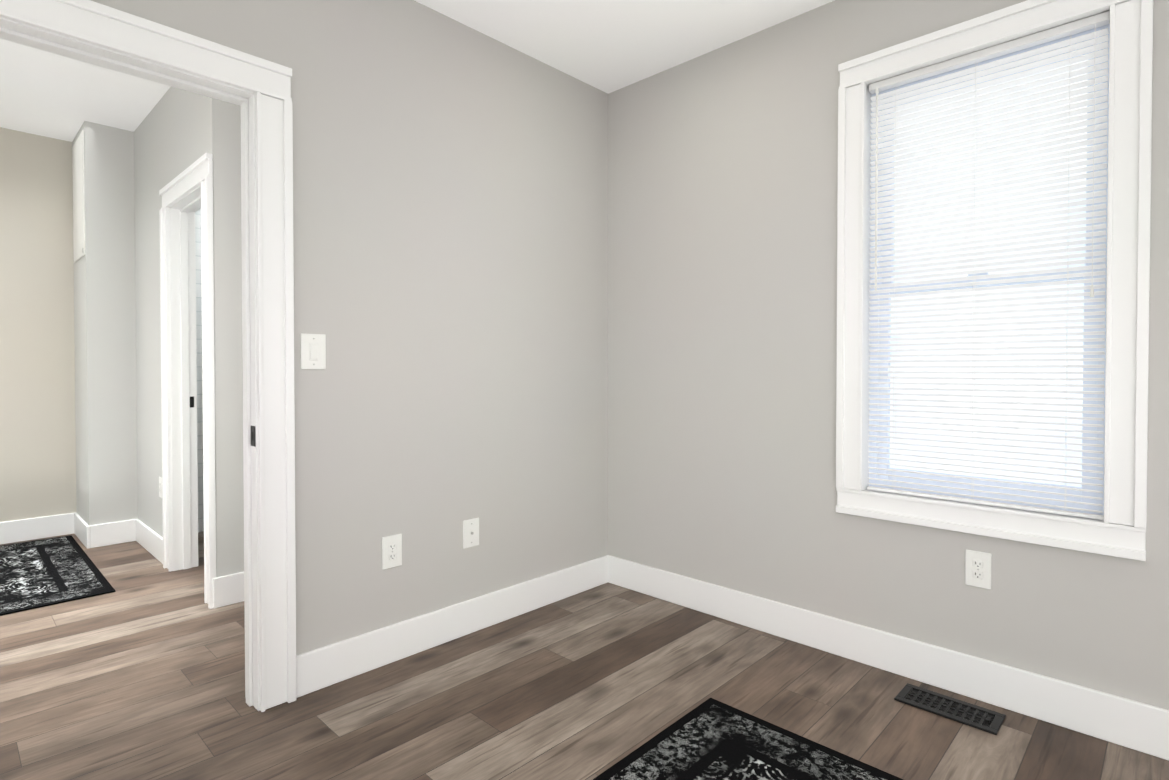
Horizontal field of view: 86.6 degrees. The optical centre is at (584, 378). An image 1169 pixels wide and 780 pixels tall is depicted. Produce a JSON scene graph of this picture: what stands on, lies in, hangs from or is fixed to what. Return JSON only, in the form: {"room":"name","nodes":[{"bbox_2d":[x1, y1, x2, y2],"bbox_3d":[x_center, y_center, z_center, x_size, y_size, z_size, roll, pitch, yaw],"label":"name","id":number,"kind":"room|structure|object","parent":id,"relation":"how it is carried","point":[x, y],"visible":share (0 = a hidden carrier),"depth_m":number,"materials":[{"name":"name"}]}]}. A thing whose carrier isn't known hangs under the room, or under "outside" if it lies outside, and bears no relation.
{"room":"empty room","nodes":[
{"label":"empty room","id":0,"kind":"room"},
{"bbox_2d":[0,127,76,521],"bbox_3d":[-4.155,-0.284,4.045,0.120,2.810,1.275,1,1,44],"label":"wall","id":1,"kind":"structure","parent":0,"point":[37,423],"depth_m":4.31,"materials":[{"name":"paint"}]},
{"bbox_2d":[0,513,71,544],"bbox_3d":[-4.053,1.046,4.069,0.020,0.150,1.125,1,1,44],"label":"baseboard","id":2,"kind":"structure","parent":1,"relation":"attached to","point":[13,531],"depth_m":4.31,"materials":[{"name":"white wood"}]},
{"bbox_2d":[72,121,137,525],"bbox_3d":[-3.382,-0.290,4.453,0.670,2.810,0.385,1,1,44],"label":"wall","id":3,"kind":"structure","parent":0,"point":[105,376],"depth_m":4.18,"materials":[{"name":"paint"}]},
{"bbox_2d":[72,130,84,262],"bbox_3d":[-3.472,-1.232,4.251,0.460,0.820,0.012,1,1,44],"label":"access panel","id":4,"kind":"object","parent":3,"relation":"attached to","point":[78,202],"visible":1,"depth_m":4.22,"materials":[{"name":"paint"}]},
{"bbox_2d":[72,512,95,548],"bbox_3d":[-3.459,1.043,4.271,0.536,0.150,0.020,1,1,44],"label":"baseboard","id":5,"kind":"structure","parent":3,"relation":"attached to","point":[86,534],"depth_m":4.15,"materials":[{"name":"white wood"}]},
{"bbox_2d":[134,86,204,536],"bbox_3d":[-2.461,-0.280,3.751,1.630,2.810,0.120,1,1,44],"label":"wall","id":6,"kind":"structure","parent":0,"point":[169,138],"depth_m":3.93,"materials":[{"name":"paint"}]},
{"bbox_2d":[132,519,162,563],"bbox_3d":[-2.798,1.047,3.997,0.830,0.150,0.020,1,1,44],"label":"baseboard","id":7,"kind":"structure","parent":6,"relation":"attached to","point":[144,535],"depth_m":4.01,"materials":[{"name":"white wood"}]},
{"bbox_2d":[159,477,161,497],"bbox_3d":[-2.607,0.669,3.816,0.080,0.125,0.009,1,1,44],"label":"outlet","id":8,"kind":"object","parent":6,"relation":"attached to","point":[160,486],"visible":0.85,"depth_m":3.81,"materials":[{"name":"white plastic"}]},
{"bbox_2d":[159,153,215,608],"bbox_3d":[-2.125,0.011,3.415,0.926,2.238,0.155,1,1,44],"label":"door frame","id":9,"kind":"structure","parent":6,"relation":"attached to","point":[193,176],"depth_m":3.63,"materials":[{"name":"white wood"}]},
{"bbox_2d":[190,396,193,406],"bbox_3d":[-2.342,0.139,3.685,0.004,0.065,0.040,1,1,44],"label":"strike plate","id":10,"kind":"object","parent":9,"relation":"attached to","point":[192,401],"visible":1,"depth_m":3.69,"materials":[{"name":"black metal"}]},
{"bbox_2d":[195,209,203,531],"bbox_3d":[-2.506,-0.296,4.856,0.135,2.810,1.410,1,1,44],"label":"wall tile","id":11,"kind":"structure","parent":6,"relation":"attached to","point":[199,371],"depth_m":4.47,"materials":[{"name":"tile"}]},
{"bbox_2d":[205,96,243,576],"bbox_3d":[-1.307,-0.279,3.689,0.120,2.810,1.630,1,1,44],"label":"wall","id":12,"kind":"structure","parent":0,"point":[223,132],"depth_m":3.11,"materials":[{"name":"paint"}]},
{"bbox_2d":[213,572,243,608],"bbox_3d":[-1.270,1.052,3.648,0.016,0.150,1.626,1,1,44],"label":"baseboard","id":13,"kind":"structure","parent":12,"relation":"attached to","point":[228,589],"depth_m":3.10,"materials":[{"name":"white wood"}]},
{"bbox_2d":[251,426,255,446],"bbox_3d":[-1.147,0.199,2.147,0.042,0.070,0.004,1,1,44],"label":"strike plate","id":14,"kind":"object","parent":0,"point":[253,437],"depth_m":2.14,"materials":[{"name":"black metal"}]},
{"bbox_2d":[91,0,607,654],"bbox_3d":[-1.417,-0.253,1.915,0.120,2.810,4.660,1,1,44],"label":"wall","id":15,"kind":"structure","parent":0,"point":[451,230],"depth_m":2.63,"materials":[{"name":"paint"}]},
{"bbox_2d":[0,0,296,711],"bbox_3d":[-1.507,0.034,1.826,0.180,2.238,1.200,1,1,44],"label":"door frame","id":16,"kind":"structure","parent":15,"relation":"attached to","point":[267,83],"depth_m":2.14,"materials":[{"name":"white wood"}]},
{"bbox_2d":[301,333,325,368],"bbox_3d":[-0.989,-0.099,2.267,0.013,0.130,0.090,1,1,44],"label":"light switch","id":17,"kind":"object","parent":15,"relation":"attached to","point":[313,351],"visible":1,"depth_m":2.26,"materials":[{"name":"white plastic"}]},
{"bbox_2d":[382,534,401,569],"bbox_3d":[-0.776,0.698,2.503,0.009,0.130,0.086,1,1,44],"label":"outlet","id":18,"kind":"object","parent":15,"relation":"attached to","point":[391,551],"visible":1,"depth_m":2.50,"materials":[{"name":"white plastic"}]},
{"bbox_2d":[296,555,607,697],"bbox_3d":[-0.464,1.064,2.828,0.016,0.150,1.670,1,1,44],"label":"baseboard","id":19,"kind":"structure","parent":15,"relation":"attached to","point":[317,669],"depth_m":2.64,"materials":[{"name":"white wood"}]},
{"bbox_2d":[463,518,478,548],"bbox_3d":[-0.505,0.693,2.780,0.015,0.125,0.086,1,1,44],"label":"wall jack","id":20,"kind":"object","parent":15,"relation":"attached to","point":[470,532],"visible":1,"depth_m":2.78,"materials":[{"name":"white plastic"}]},
{"bbox_2d":[0,0,834,141],"bbox_3d":[-1.359,-1.632,1.833,7.850,0.170,5.150,1,1,44],"label":"ceiling","id":21,"kind":"structure","parent":0,"point":[607,46],"depth_m":2.94,"materials":[{"name":"paint"}]},
{"bbox_2d":[0,532,1168,779],"bbox_3d":[-1.359,1.203,1.874,7.850,0.100,5.150,1,1,44],"label":"floor","id":22,"kind":"structure","parent":0,"point":[138,672],"depth_m":2.20,"materials":[{"name":"brown wood"}]},
{"bbox_2d":[0,535,115,615],"bbox_3d":[-3.429,1.125,3.457,1.590,0.009,1.065,1,1,44],"label":"rug","id":23,"kind":"object","parent":22,"relation":"on","point":[35,574],"visible":1,"depth_m":3.53,"materials":[{"name":"black fabric"}]},
{"bbox_2d":[593,698,902,779],"bbox_3d":[0.192,1.166,0.644,1.810,0.009,2.628,1,1,44],"label":"area rug","id":24,"kind":"object","parent":22,"relation":"on","point":[711,739],"visible":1,"depth_m":1.88,"materials":[{"name":"black fabric"}]},
{"bbox_2d":[894,683,1005,734],"bbox_3d":[1.268,1.144,2.160,0.310,0.010,0.150,1,1,44],"label":"floor vent","id":25,"kind":"object","parent":22,"relation":"in","point":[970,714],"visible":1,"depth_m":2.15,"materials":[{"name":"black metal"}]},
{"bbox_2d":[608,0,1168,709],"bbox_3d":[1.105,-0.263,2.612,5.090,2.810,0.160,1,1,44],"label":"wall","id":26,"kind":"structure","parent":0,"point":[722,264],"depth_m":2.73,"materials":[{"name":"paint"}]},
{"bbox_2d":[608,555,1168,760],"bbox_3d":[1.442,1.073,2.182,3.660,0.150,0.020,1,1,44],"label":"baseboard","id":27,"kind":"structure","parent":26,"relation":"attached to","point":[1132,724],"depth_m":2.32,"materials":[{"name":"white wood"}]},
{"bbox_2d":[965,549,991,589],"bbox_3d":[1.407,0.682,2.217,0.080,0.128,0.009,1,1,44],"label":"outlet","id":28,"kind":"object","parent":26,"relation":"attached to","point":[977,568],"visible":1,"depth_m":2.21,"materials":[{"name":"white plastic"}]},
{"bbox_2d":[836,0,1152,560],"bbox_3d":[1.435,-0.360,2.272,0.944,1.824,0.190,1,1,44],"label":"window","id":29,"kind":"structure","parent":26,"relation":"in","point":[1120,531],"depth_m":2.12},
{"bbox_2d":[867,11,1109,519],"bbox_3d":[1.413,-0.361,2.249,0.738,1.628,0.050,1,1,44],"label":"window blinds","id":30,"kind":"object","parent":29,"relation":"attached to","point":[1064,30],"visible":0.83,"depth_m":2.21,"materials":[{"name":"white plastic"}]},
{"label":"outside","id":31,"kind":"structure","parent":0,"visible":0},
{"bbox_2d":[890,60,1087,486],"bbox_3d":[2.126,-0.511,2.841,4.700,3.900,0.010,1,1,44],"label":"window glass","id":32,"kind":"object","parent":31,"point":[1063,478],"depth_m":2.99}
]}

